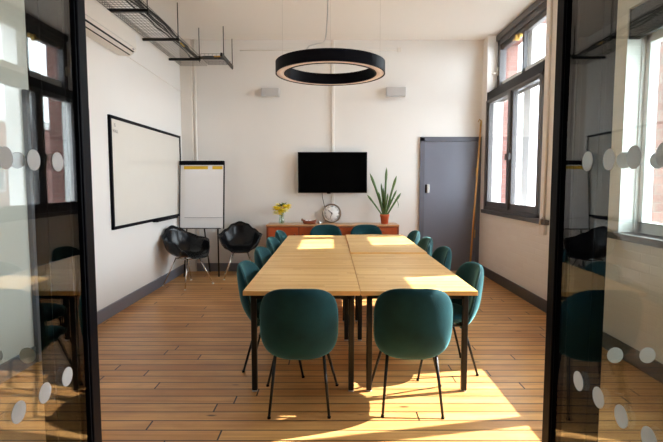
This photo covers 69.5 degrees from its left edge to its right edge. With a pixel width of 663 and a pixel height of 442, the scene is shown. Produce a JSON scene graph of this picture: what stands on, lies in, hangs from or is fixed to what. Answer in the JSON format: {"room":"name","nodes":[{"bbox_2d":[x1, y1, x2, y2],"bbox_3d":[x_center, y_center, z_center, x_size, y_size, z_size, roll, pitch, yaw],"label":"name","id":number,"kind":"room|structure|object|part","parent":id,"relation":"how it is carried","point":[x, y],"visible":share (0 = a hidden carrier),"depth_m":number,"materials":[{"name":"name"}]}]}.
{"room":"meeting room","nodes":[
{"label":"meeting room","id":0,"kind":"room"},
{"bbox_2d":[0,0,183,364],"bbox_3d":[-2.450,-0.772,4.603,0.120,3.690,6.200,0,5,0],"label":"wall","id":1,"kind":"structure","parent":0,"point":[127,259],"depth_m":4.92,"materials":[{"name":"paint"}]},
{"bbox_2d":[21,89,97,361],"bbox_3d":[-2.345,0.023,4.250,0.090,2.160,0.970,0,5,0],"label":"door","id":2,"kind":"structure","parent":1,"relation":"in","point":[25,93],"depth_m":3.78,"materials":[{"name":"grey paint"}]},
{"bbox_2d":[0,264,185,383],"bbox_3d":[-2.380,1.000,4.744,0.020,0.135,6.100,0,5,0],"label":"baseboard","id":3,"kind":"structure","parent":1,"relation":"attached to","point":[14,366],"depth_m":5.25,"materials":[{"name":"paint"}]},
{"bbox_2d":[85,0,135,55],"bbox_3d":[-2.287,-1.945,4.721,0.207,0.300,1.280,0,5,0],"label":"air conditioner","id":4,"kind":"object","parent":1,"relation":"attached to","point":[103,27],"visible":0.64,"depth_m":4.75,"materials":[{"name":"white plastic"}]},
{"bbox_2d":[107,114,180,229],"bbox_3d":[-2.353,-0.608,6.332,0.075,1.252,2.390,0,5,0],"label":"whiteboard","id":5,"kind":"object","parent":1,"relation":"attached to","point":[144,167],"visible":0.91,"depth_m":5.97,"materials":[{"name":"plastic"}]},
{"bbox_2d":[154,216,177,221],"bbox_3d":[-2.353,-0.029,6.799,0.075,0.024,0.840,0,5,0],"label":"tray","id":6,"kind":"object","parent":5,"relation":"on","point":[162,218],"depth_m":6.67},
{"bbox_2d":[127,56,180,91],"bbox_3d":[-2.388,-1.979,6.473,0.010,0.050,2.180,0,5,0],"label":"conduit","id":7,"kind":"object","parent":1,"relation":"attached to","point":[127,56],"visible":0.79,"depth_m":6.35,"materials":[{"name":"white paint"}]},
{"bbox_2d":[0,271,662,441],"bbox_3d":[0.005,1.291,2.686,4.990,0.120,10.550,0,5,0],"label":"floor","id":8,"kind":"structure","parent":0,"point":[172,361],"depth_m":3.38,"materials":[{"name":"brown wood"}]},
{"bbox_2d":[24,0,84,441],"bbox_3d":[-0.862,0.157,1.554,0.159,2.320,0.086,0,5,0],"label":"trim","id":9,"kind":"structure","parent":8,"relation":"on","point":[45,20],"depth_m":1.50,"materials":[{"name":"clear glass"}]},
{"bbox_2d":[0,0,101,441],"bbox_3d":[-0.732,0.191,1.118,0.093,2.298,0.799,0,5,0],"label":"door","id":10,"kind":"structure","parent":9,"relation":"attached to","point":[76,25],"depth_m":1.44,"materials":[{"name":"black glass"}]},
{"bbox_2d":[0,152,35,362],"bbox_3d":[-1.663,0.157,1.557,1.455,2.320,0.070,0,5,0],"label":"glass door decals","id":11,"kind":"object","parent":10,"relation":"attached to","point":[27,355],"depth_m":1.57,"materials":[{"name":"white plastic"}]},
{"bbox_3d":[-0.758,0.191,1.113,0.032,2.298,0.788,0,5,0],"label":"frame","id":12,"kind":"part","parent":10,"relation":"part of","materials":[{"name":"black metal"}]},
{"bbox_2d":[161,225,213,289],"bbox_3d":[-2.051,0.489,6.754,0.619,0.834,0.683,3,5,34],"label":"armchair","id":13,"kind":"object","parent":8,"relation":"on","point":[180,243],"visible":1,"depth_m":6.89,"materials":[{"name":"black plastic"}]},
{"bbox_3d":[-2.274,0.709,6.713,0.201,0.395,0.018,-1,5,-18],"label":"leg","id":14,"kind":"part","parent":13,"relation":"part of","materials":[{"name":"silver metal"}]},
{"bbox_3d":[-1.979,0.724,6.516,0.018,0.395,0.201,0,5,-4],"label":"leg","id":15,"kind":"part","parent":13,"relation":"part of","materials":[{"name":"silver metal"}]},
{"bbox_3d":[-1.786,0.702,6.801,0.201,0.395,0.018,-1,5,-18],"label":"leg","id":16,"kind":"part","parent":13,"relation":"part of","materials":[{"name":"silver metal"}]},
{"bbox_2d":[179,161,224,276],"bbox_3d":[-1.997,-0.043,7.495,0.694,1.785,0.431,0,5,1],"label":"easel","id":17,"kind":"object","parent":8,"relation":"on","point":[185,223],"visible":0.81,"depth_m":7.36,"materials":[{"name":"paint"}]},
{"bbox_3d":[-2.255,0.476,7.385,0.022,0.763,0.125,1,5,18],"label":"leg","id":18,"kind":"part","parent":17,"relation":"part of","materials":[{"name":"black metal"}]},
{"bbox_2d":[183,228,220,228],"bbox_3d":[-2.000,0.114,7.331,0.600,0.021,0.056,0,5,1],"label":"tray","id":19,"kind":"object","parent":17,"relation":"on","point":[183,228],"depth_m":7.30,"materials":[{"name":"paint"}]},
{"bbox_2d":[184,165,222,217],"bbox_3d":[-1.974,-0.455,7.359,0.600,0.811,0.096,0,5,1],"label":"pad","id":20,"kind":"object","parent":17,"relation":"attached to","point":[203,183],"visible":1,"depth_m":7.36,"materials":[{"name":"white paper"}]},
{"bbox_3d":[-1.986,0.350,7.581,0.021,0.986,0.322,0,5,5],"label":"leg","id":21,"kind":"part","parent":17,"relation":"part of","materials":[{"name":"black metal"}]},
{"bbox_3d":[-1.745,0.477,7.377,0.022,0.763,0.125,-1,5,-16],"label":"leg","id":22,"kind":"part","parent":17,"relation":"part of","materials":[{"name":"black metal"}]},
{"bbox_2d":[217,221,262,279],"bbox_3d":[-1.410,0.439,7.393,0.683,0.834,0.619,-1,5,-11],"label":"armchair","id":23,"kind":"object","parent":8,"relation":"on","point":[239,237],"visible":0.97,"depth_m":7.56,"materials":[{"name":"black plastic"}]},
{"bbox_3d":[-1.540,0.672,7.179,0.161,0.395,0.132,-1,5,-11],"label":"leg","id":24,"kind":"part","parent":23,"relation":"part of","materials":[{"name":"silver metal"}]},
{"bbox_2d":[254,246,271,333],"bbox_3d":[-0.461,0.664,4.640,0.560,0.820,0.514,0,5,5],"label":"dining chair","id":25,"kind":"object","parent":8,"relation":"on","point":[262,254],"visible":0.23,"depth_m":4.63,"materials":[{"name":"teal fabric"}]},
{"bbox_3d":[-0.639,0.497,4.643,0.201,0.486,0.481,0,5,5],"label":"backrest","id":26,"kind":"part","parent":25,"relation":"part of","materials":[{"name":"teal fabric"}]},
{"bbox_2d":[237,260,304,377],"bbox_3d":[-0.456,0.733,3.783,0.560,0.820,0.514,0,5,5],"label":"dining chair","id":27,"kind":"object","parent":8,"relation":"on","point":[247,270],"visible":0.32,"depth_m":3.64,"materials":[{"name":"teal fabric"}]},
{"bbox_3d":[-0.634,0.565,3.785,0.201,0.486,0.481,0,5,5],"label":"backrest","id":28,"kind":"part","parent":27,"relation":"part of","materials":[{"name":"teal fabric"}]},
{"bbox_3d":[-0.616,0.958,3.646,0.130,0.384,0.021,-1,5,-14],"label":"leg","id":29,"kind":"part","parent":27,"relation":"part of","materials":[{"name":"black metal"}]},
{"bbox_3d":[-0.408,0.715,3.777,0.464,0.095,0.456,0,5,5],"label":"seat","id":30,"kind":"part","parent":27,"relation":"part of","materials":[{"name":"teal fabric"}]},
{"bbox_3d":[-0.257,0.963,3.586,0.020,0.386,0.158,-4,6,-42],"label":"leg","id":31,"kind":"part","parent":27,"relation":"part of","materials":[{"name":"black metal"}]},
{"bbox_2d":[266,237,280,254],"bbox_3d":[-0.461,0.597,5.488,0.560,0.820,0.514,0,5,5],"label":"dining chair","id":32,"kind":"object","parent":8,"relation":"on","point":[272,243],"visible":0.19,"depth_m":5.48,"materials":[{"name":"teal fabric"}]},
{"bbox_2d":[275,230,286,243],"bbox_3d":[-0.456,0.534,6.275,0.560,0.820,0.514,0,5,5],"label":"dining chair","id":33,"kind":"object","parent":8,"relation":"on","point":[280,235],"visible":0.16,"depth_m":6.30,"materials":[{"name":"teal fabric"}]},
{"bbox_2d":[259,289,338,419],"bbox_3d":[-0.202,0.787,3.101,0.514,0.820,0.560,0,5,-1],"label":"dining chair","id":34,"kind":"object","parent":8,"relation":"on","point":[296,324],"visible":1,"depth_m":2.86,"materials":[{"name":"teal fabric"}]},
{"bbox_3d":[-0.403,0.983,3.331,0.020,0.386,0.158,-4,6,-43],"label":"leg","id":35,"kind":"part","parent":34,"relation":"part of","materials":[{"name":"black metal"}]},
{"bbox_3d":[-0.367,1.012,2.969,0.021,0.384,0.130,1,5,18],"label":"leg","id":36,"kind":"part","parent":34,"relation":"part of","materials":[{"name":"black metal"}]},
{"bbox_3d":[-0.199,0.634,2.909,0.481,0.486,0.201,0,5,-1],"label":"backrest","id":37,"kind":"part","parent":34,"relation":"part of","materials":[{"name":"teal fabric"}]},
{"bbox_3d":[-0.032,1.012,2.975,0.021,0.384,0.130,-2,5,-20],"label":"leg","id":38,"kind":"part","parent":34,"relation":"part of","materials":[{"name":"black metal"}]},
{"bbox_3d":[-0.009,0.983,3.338,0.020,0.386,0.158,4,6,41],"label":"leg","id":39,"kind":"part","parent":34,"relation":"part of","materials":[{"name":"black metal"}]},
{"bbox_2d":[243,254,359,391],"bbox_3d":[-0.194,0.759,3.927,0.757,0.745,1.635,0,5,0],"label":"conference table","id":40,"kind":"object","parent":8,"relation":"on","point":[334,274],"visible":0.85,"depth_m":3.42,"materials":[{"name":"brown wood"}]},
{"bbox_3d":[-0.532,0.820,3.295,0.038,0.707,0.038,0,5,0],"label":"leg","id":41,"kind":"part","parent":40,"relation":"part of","materials":[{"name":"black metal"}]},
{"bbox_3d":[0.136,0.735,4.367,0.038,0.707,0.038,0,5,0],"label":"leg","id":42,"kind":"part","parent":40,"relation":"part of","materials":[{"name":"black metal"}]},
{"bbox_3d":[0.136,0.820,3.295,0.038,0.707,0.038,0,5,0],"label":"leg","id":43,"kind":"part","parent":40,"relation":"part of","materials":[{"name":"black metal"}]},
{"bbox_2d":[274,236,349,321],"bbox_3d":[-0.194,0.629,5.563,0.757,0.745,1.635,0,5,0],"label":"conference table","id":44,"kind":"object","parent":8,"relation":"on","point":[291,244],"visible":0.46,"depth_m":5.33,"materials":[{"name":"brown wood"}]},
{"bbox_2d":[310,224,341,235],"bbox_3d":[-0.085,0.480,6.956,0.514,0.820,0.560,0,5,0],"label":"dining chair","id":45,"kind":"object","parent":8,"relation":"on","point":[324,229],"visible":0.14,"depth_m":7.13,"materials":[{"name":"teal fabric"}]},
{"bbox_2d":[266,223,398,238],"bbox_3d":[0.018,0.443,7.564,2.046,0.802,0.450,0,5,0],"label":"sideboard","id":46,"kind":"object","parent":8,"relation":"on","point":[291,229],"visible":0.22,"depth_m":7.34,"materials":[{"name":"brown wood"}]},
{"bbox_3d":[-0.740,0.385,7.364,0.455,0.575,0.021,0,5,0],"label":"door","id":47,"kind":"part","parent":46,"relation":"part of","materials":[{"name":"brown wood"}]},
{"bbox_3d":[-0.230,0.385,7.364,0.525,0.575,0.021,0,5,0],"label":"door","id":48,"kind":"part","parent":46,"relation":"part of","materials":[{"name":"brown wood"}]},
{"bbox_2d":[301,218,316,223],"bbox_3d":[-0.351,0.003,7.494,0.243,0.085,0.130,0,5,0],"label":"wooden tray","id":49,"kind":"object","parent":46,"relation":"on","point":[302,219],"visible":0.98,"depth_m":7.45,"materials":[{"name":"brown wood"}]},
{"bbox_2d":[322,204,340,222],"bbox_3d":[0.004,-0.124,7.682,0.310,0.309,0.067,0,5,0],"label":"clock","id":50,"kind":"object","parent":46,"relation":"on","point":[331,213],"visible":1,"depth_m":7.68,"materials":[{"name":"metal"}]},
{"bbox_3d":[0.290,0.170,7.347,0.475,0.140,0.021,0,5,0],"label":"drawer","id":51,"kind":"part","parent":46,"relation":"part of","materials":[{"name":"brown wood"}]},
{"bbox_2d":[367,168,400,223],"bbox_3d":[0.825,-0.398,7.492,0.532,0.885,0.150,0,5,0],"label":"potted plant","id":52,"kind":"object","parent":46,"relation":"on","point":[384,216],"visible":1,"depth_m":7.48,"materials":[{"name":"green plant"}]},
{"bbox_3d":[0.835,-0.031,7.521,0.150,0.150,0.150,0,5,0],"label":"pot","id":53,"kind":"part","parent":52,"relation":"part of","materials":[{"name":"ceramic"}]},
{"bbox_3d":[0.775,0.170,7.347,0.455,0.140,0.021,0,5,0],"label":"drawer","id":54,"kind":"part","parent":46,"relation":"part of","materials":[{"name":"brown wood"}]},
{"bbox_2d":[350,224,381,234],"bbox_3d":[0.515,0.480,6.956,0.514,0.820,0.560,0,5,0],"label":"dining chair","id":55,"kind":"object","parent":8,"relation":"on","point":[363,229],"visible":0.15,"depth_m":7.13,"materials":[{"name":"teal fabric"}]},
{"bbox_2d":[346,235,426,321],"bbox_3d":[0.567,0.623,5.570,0.757,0.756,1.635,0,5,0],"label":"conference table","id":56,"kind":"object","parent":8,"relation":"on","point":[357,244],"visible":0.46,"depth_m":5.25,"materials":[{"name":"brown wood"}]},
{"bbox_3d":[0.267,0.681,4.973,0.038,0.718,0.038,0,5,0],"label":"leg","id":57,"kind":"part","parent":56,"relation":"part of","materials":[{"name":"black metal"}]},
{"bbox_2d":[372,288,452,419],"bbox_3d":[0.510,0.786,3.106,0.514,0.820,0.560,0,5,3],"label":"dining chair","id":58,"kind":"object","parent":8,"relation":"on","point":[410,324],"visible":0.99,"depth_m":2.86,"materials":[{"name":"teal fabric"}]},
{"bbox_3d":[0.326,0.982,3.350,0.020,0.386,0.158,-4,6,-39],"label":"leg","id":59,"kind":"part","parent":58,"relation":"part of","materials":[{"name":"black metal"}]},
{"bbox_3d":[0.334,1.011,2.987,0.021,0.384,0.130,2,5,22],"label":"leg","id":60,"kind":"part","parent":58,"relation":"part of","materials":[{"name":"black metal"}]},
{"bbox_3d":[0.500,0.634,2.914,0.481,0.486,0.201,0,5,3],"label":"backrest","id":61,"kind":"part","parent":58,"relation":"part of","materials":[{"name":"teal fabric"}]},
{"bbox_3d":[0.669,1.012,2.968,0.021,0.384,0.130,-1,5,-15],"label":"leg","id":62,"kind":"part","parent":58,"relation":"part of","materials":[{"name":"black metal"}]},
{"bbox_2d":[407,230,419,244],"bbox_3d":[0.871,0.535,6.264,0.560,0.820,0.514,0,5,-3],"label":"dining chair","id":63,"kind":"object","parent":8,"relation":"on","point":[414,236],"visible":0.19,"depth_m":6.26,"materials":[{"name":"teal fabric"}]},
{"bbox_2d":[351,254,477,391],"bbox_3d":[0.567,0.759,3.927,0.757,0.745,1.635,0,5,0],"label":"conference table","id":64,"kind":"object","parent":8,"relation":"on","point":[376,274],"visible":0.86,"depth_m":3.42,"materials":[{"name":"brown wood"}]},
{"bbox_3d":[0.260,0.735,4.367,0.038,0.707,0.038,0,5,0],"label":"leg","id":65,"kind":"part","parent":64,"relation":"part of","materials":[{"name":"black metal"}]},
{"bbox_3d":[0.260,0.820,3.295,0.038,0.707,0.038,0,5,0],"label":"leg","id":66,"kind":"part","parent":64,"relation":"part of","materials":[{"name":"black metal"}]},
{"bbox_3d":[0.917,0.820,3.295,0.038,0.707,0.038,0,5,0],"label":"leg","id":67,"kind":"part","parent":64,"relation":"part of","materials":[{"name":"black metal"}]},
{"bbox_2d":[417,237,432,255],"bbox_3d":[0.871,0.597,5.487,0.560,0.820,0.514,0,5,-3],"label":"dining chair","id":68,"kind":"object","parent":8,"relation":"on","point":[426,243],"visible":0.14,"depth_m":5.46,"materials":[{"name":"teal fabric"}]},
{"bbox_2d":[431,246,451,269],"bbox_3d":[0.876,0.662,4.669,0.560,0.820,0.514,0,5,-3],"label":"dining chair","id":69,"kind":"object","parent":8,"relation":"on","point":[443,254],"visible":0.2,"depth_m":4.65,"materials":[{"name":"teal fabric"}]},
{"bbox_2d":[416,262,483,380],"bbox_3d":[0.881,0.737,3.723,0.560,0.820,0.514,0,5,-4],"label":"dining chair","id":70,"kind":"object","parent":8,"relation":"on","point":[472,273],"visible":0.39,"depth_m":3.58,"materials":[{"name":"teal fabric"}]},
{"bbox_3d":[0.678,0.968,3.529,0.020,0.386,0.158,4,6,43],"label":"leg","id":71,"kind":"part","parent":70,"relation":"part of","materials":[{"name":"black metal"}]},
{"bbox_3d":[1.015,0.937,3.917,0.130,0.384,0.021,-2,5,-23],"label":"leg","id":72,"kind":"part","parent":70,"relation":"part of","materials":[{"name":"black metal"}]},
{"bbox_3d":[0.833,0.720,3.718,0.464,0.095,0.456,0,5,-4],"label":"seat","id":73,"kind":"part","parent":70,"relation":"part of","materials":[{"name":"teal fabric"}]},
{"bbox_3d":[0.845,0.771,3.723,0.278,0.020,0.318,0,5,-4],"label":"seat frame","id":74,"kind":"part","parent":70,"relation":"part of","materials":[{"name":"black metal"}]},
{"bbox_3d":[1.060,0.570,3.722,0.201,0.486,0.481,0,5,-4],"label":"backrest","id":75,"kind":"part","parent":70,"relation":"part of","materials":[{"name":"teal fabric"}]},
{"bbox_3d":[1.039,0.963,3.583,0.130,0.384,0.021,1,5,15],"label":"leg","id":76,"kind":"part","parent":70,"relation":"part of","materials":[{"name":"black metal"}]},
{"bbox_2d":[469,119,481,261],"bbox_3d":[2.272,-0.387,7.585,0.272,2.453,0.051,-4,6,-43],"label":"pole","id":77,"kind":"object","parent":8,"relation":"on","point":[479,119],"visible":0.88,"depth_m":7.57,"materials":[{"name":"brown wood"}]},
{"bbox_2d":[542,0,617,441],"bbox_3d":[0.797,0.157,1.554,0.162,2.320,0.086,0,5,0],"label":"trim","id":78,"kind":"structure","parent":8,"relation":"on","point":[595,23],"depth_m":1.50,"materials":[{"name":"clear glass"}]},
{"bbox_2d":[542,0,662,441],"bbox_3d":[0.664,0.191,1.118,0.093,2.298,0.799,0,5,1],"label":"door","id":79,"kind":"structure","parent":78,"relation":"attached to","point":[562,93],"depth_m":1.44,"materials":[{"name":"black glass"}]},
{"bbox_3d":[0.690,0.191,1.113,0.032,2.298,0.788,0,5,1],"label":"frame","id":80,"kind":"part","parent":79,"relation":"part of","materials":[{"name":"black metal"}]},
{"bbox_2d":[607,152,661,362],"bbox_3d":[1.636,0.157,1.557,1.528,2.320,0.070,0,5,0],"label":"decal","id":81,"kind":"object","parent":79,"relation":"attached to","point":[614,355],"depth_m":1.57,"materials":[{"name":"white plastic"}]},
{"bbox_2d":[142,0,535,39],"bbox_3d":[0.255,-2.675,4.502,5.490,0.120,6.300,0,5,0],"label":"ceiling","id":82,"kind":"structure","parent":0,"point":[240,19],"depth_m":6.56,"materials":[{"name":"paint"}]},
{"bbox_2d":[97,0,206,65],"bbox_3d":[-2.145,-2.455,5.583,0.460,0.490,3.725,0,5,0],"label":"cable tray","id":83,"kind":"object","parent":82,"relation":"hanging from","point":[112,9],"visible":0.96,"depth_m":5.61,"materials":[{"name":"metal"}]},
{"bbox_2d":[125,0,221,58],"bbox_3d":[-1.843,-2.287,5.445,0.489,0.038,3.420,0,5,0],"label":"cable bundle","id":84,"kind":"object","parent":83,"relation":"in","point":[150,11],"visible":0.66,"depth_m":5.70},
{"bbox_3d":[-1.930,-2.488,6.002,0.011,0.490,0.011,2,5,22],"label":"hanger rod","id":85,"kind":"part","parent":83,"relation":"part of","materials":[{"name":"black metal"}]},
{"bbox_2d":[200,26,232,69],"bbox_3d":[-1.724,-2.588,7.130,0.358,0.470,0.766,0,5,0],"label":"cable tray","id":86,"kind":"object","parent":82,"relation":"hanging from","point":[222,55],"visible":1,"depth_m":7.06,"materials":[{"name":"metal"}]},
{"bbox_2d":[200,54,230,64],"bbox_3d":[-1.730,-2.420,7.160,0.345,0.056,0.446,0,5,0],"label":"wire basket","id":87,"kind":"object","parent":86,"relation":"on","point":[226,60],"depth_m":7.17,"materials":[{"name":"black metal"}]},
{"bbox_2d":[275,0,384,85],"bbox_3d":[-0.012,-2.073,4.871,1.120,1.140,1.120,0,5,0],"label":"pendant lamp","id":88,"kind":"object","parent":82,"relation":"hanging from","point":[285,63],"visible":1,"depth_m":4.64,"materials":[{"name":"metal"}]},
{"bbox_2d":[277,61,383,84],"bbox_3d":[-0.012,-1.516,4.915,1.096,0.012,1.096,0,5,0],"label":"diffuser","id":89,"kind":"object","parent":88,"relation":"attached to","point":[282,68],"depth_m":4.98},
{"bbox_2d":[191,40,520,262],"bbox_3d":[0.245,-1.024,7.768,5.510,3.690,0.150,0,5,0],"label":"wall","id":90,"kind":"structure","parent":0,"point":[259,139],"depth_m":7.65,"materials":[{"name":"paint"}]},
{"bbox_2d":[179,39,196,271],"bbox_3d":[-2.300,-1.016,7.669,0.180,3.690,0.050,0,5,0],"label":"trim","id":91,"kind":"structure","parent":90,"relation":"attached to","point":[186,88],"depth_m":7.59,"materials":[{"name":"white paint"}]},
{"bbox_2d":[193,39,199,262],"bbox_3d":[-2.165,-1.086,7.668,0.035,3.550,0.036,0,5,0],"label":"pipe","id":92,"kind":"object","parent":90,"relation":"attached to","point":[194,64],"visible":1,"depth_m":7.60,"materials":[{"name":"white paint"}]},
{"bbox_2d":[197,263,238,270],"bbox_3d":[-0.395,0.755,7.824,3.610,0.135,0.020,0,5,0],"label":"baseboard","id":93,"kind":"structure","parent":90,"relation":"attached to","point":[213,266],"depth_m":7.81,"materials":[{"name":"paint"}]},
{"bbox_2d":[240,50,297,50],"bbox_3d":[-0.730,-2.697,7.554,1.440,0.015,0.016,0,5,0],"label":"conduit","id":94,"kind":"object","parent":90,"relation":"attached to","point":[240,50],"visible":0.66,"depth_m":7.55,"materials":[{"name":"white paint"}]},
{"bbox_2d":[261,88,279,96],"bbox_3d":[-0.965,-2.027,7.546,0.280,0.125,0.135,0,5,0],"label":"wall speaker","id":95,"kind":"object","parent":90,"relation":"attached to","point":[265,92],"visible":1,"depth_m":7.48,"materials":[{"name":"grey plastic"}]},
{"bbox_2d":[261,88,277,94],"bbox_3d":[-0.965,-2.022,7.481,0.264,0.109,0.005,0,5,0],"label":"grille","id":96,"kind":"object","parent":95,"relation":"attached to","point":[264,91],"depth_m":7.48,"materials":[{"name":"white plastic"}]},
{"bbox_2d":[298,152,366,193],"bbox_3d":[0.016,-0.766,7.635,1.098,0.660,0.108,0,5,0],"label":"television","id":97,"kind":"object","parent":90,"relation":"attached to","point":[318,172],"visible":1,"depth_m":7.58,"materials":[{"name":"black plastic"}]},
{"bbox_2d":[331,40,333,203],"bbox_3d":[0.022,-1.416,7.650,0.045,2.890,0.027,0,5,0],"label":"conduit","id":98,"kind":"object","parent":90,"relation":"attached to","point":[332,41],"visible":0.62,"depth_m":7.62,"materials":[{"name":"white paint"}]},
{"bbox_2d":[362,47,400,51],"bbox_3d":[0.575,-2.701,7.546,1.050,0.070,0.032,0,5,0],"label":"conduit","id":99,"kind":"object","parent":90,"relation":"attached to","point":[398,48],"visible":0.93,"depth_m":7.55,"materials":[{"name":"white paint"}]},
{"bbox_2d":[386,87,405,96],"bbox_3d":[1.012,-2.034,7.545,0.305,0.140,0.135,0,5,0],"label":"wall speaker","id":100,"kind":"object","parent":90,"relation":"attached to","point":[390,91],"visible":1,"depth_m":7.48,"materials":[{"name":"grey plastic"}]},
{"bbox_2d":[419,137,481,270],"bbox_3d":[1.909,-0.261,7.729,0.979,2.175,0.050,0,5,0],"label":"door","id":101,"kind":"structure","parent":90,"relation":"in","point":[448,165],"depth_m":7.72,"materials":[{"name":"grey paint"}]},
{"bbox_2d":[479,0,662,363],"bbox_3d":[2.530,-0.776,4.653,0.260,3.690,6.300,0,5,0],"label":"wall","id":102,"kind":"structure","parent":0,"point":[515,250],"depth_m":4.01,"materials":[{"name":"painted plaster"}]},
{"bbox_2d":[481,0,548,224],"bbox_3d":[2.515,-1.393,6.294,0.330,2.710,2.270,0,5,0],"label":"window","id":103,"kind":"structure","parent":102,"relation":"in","point":[535,14],"depth_m":6.40,"materials":[{"name":"grey paint"}]},
{"bbox_2d":[492,35,503,201],"bbox_3d":[2.589,-1.513,7.418,0.138,2.660,0.012,0,5,0],"label":"window pane","id":104,"kind":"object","parent":103,"relation":"in","point":[498,106],"depth_m":7.44,"materials":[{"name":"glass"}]},
{"bbox_3d":[2.440,-0.941,6.471,0.100,1.670,1.990,0,5,0],"label":"frame","id":105,"kind":"part","parent":103,"relation":"part of","materials":[{"name":"grey paint"}]},
{"bbox_3d":[2.420,-0.070,6.400,0.140,0.055,2.270,0,5,0],"label":"sill","id":106,"kind":"part","parent":103,"relation":"part of","materials":[{"name":"grey paint"}]},
{"bbox_2d":[487,60,544,100],"bbox_3d":[2.447,-1.835,6.400,0.090,0.144,1.974,0,5,0],"label":"transom","id":107,"kind":"object","parent":103,"relation":"attached to","point":[540,67],"visible":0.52,"depth_m":6.15,"materials":[{"name":"black metal"}]},
{"bbox_3d":[2.585,-2.259,6.366,0.130,0.995,1.990,0,5,0],"label":"frame","id":108,"kind":"part","parent":103,"relation":"part of","materials":[{"name":"grey paint"}]},
{"bbox_2d":[520,23,545,205],"bbox_3d":[2.760,-1.337,6.535,0.200,2.570,0.240,0,5,0],"label":"window pane","id":109,"kind":"object","parent":103,"relation":"in","point":[537,36],"depth_m":6.45,"materials":[{"name":"clear glass"}]},
{"bbox_2d":[539,0,552,234],"bbox_3d":[2.365,-1.257,5.277,0.070,2.830,0.120,0,5,0],"label":"conduit","id":110,"kind":"object","parent":102,"relation":"attached to","point":[542,228],"visible":0.88,"depth_m":5.28,"materials":[{"name":"white paint"}]},
{"bbox_2d":[482,265,662,383],"bbox_3d":[2.390,0.998,4.769,0.020,0.135,6.150,0,5,0],"label":"baseboard","id":111,"kind":"structure","parent":102,"relation":"attached to","point":[654,369],"depth_m":4.11,"materials":[{"name":"paint"}]},
{"bbox_2d":[607,28,662,248],"bbox_3d":[2.490,-0.691,2.794,0.280,1.865,2.440,0,5,0],"label":"window","id":112,"kind":"structure","parent":102,"relation":"in","point":[645,225],"depth_m":3.87,"materials":[{"name":"white paint"}]},
{"bbox_3d":[2.450,0.211,2.866,0.200,0.055,2.440,0,5,0],"label":"sill","id":113,"kind":"part","parent":112,"relation":"part of","materials":[{"name":"grey paint"}]},
{"bbox_3d":[2.590,-0.719,2.802,0.080,1.810,2.260,0,5,0],"label":"frame","id":114,"kind":"part","parent":112,"relation":"part of","materials":[{"name":"white paint"}]},
{"bbox_2d":[633,35,646,231],"bbox_3d":[2.589,-0.808,3.922,0.138,1.810,0.012,0,5,0],"label":"trim","id":115,"kind":"structure","parent":102,"relation":"attached to","point":[644,39],"depth_m":3.92,"materials":[{"name":"white paint"}]},
{"bbox_2d":[629,0,662,38],"bbox_3d":[2.447,-1.493,2.740,0.090,0.246,2.244,0,5,0],"label":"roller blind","id":116,"kind":"object","parent":102,"relation":"attached to","point":[646,18],"visible":1,"depth_m":3.66,"materials":[{"name":"grey fabric"}]},
{"bbox_2d":[501,20,662,222],"bbox_3d":[2.760,-0.225,2.766,0.200,4.890,10.950,0,5,0],"label":"wall","id":117,"kind":"structure","parent":0,"point":[511,52],"depth_m":3.97,"materials":[{"name":"red brick"}]}
]}

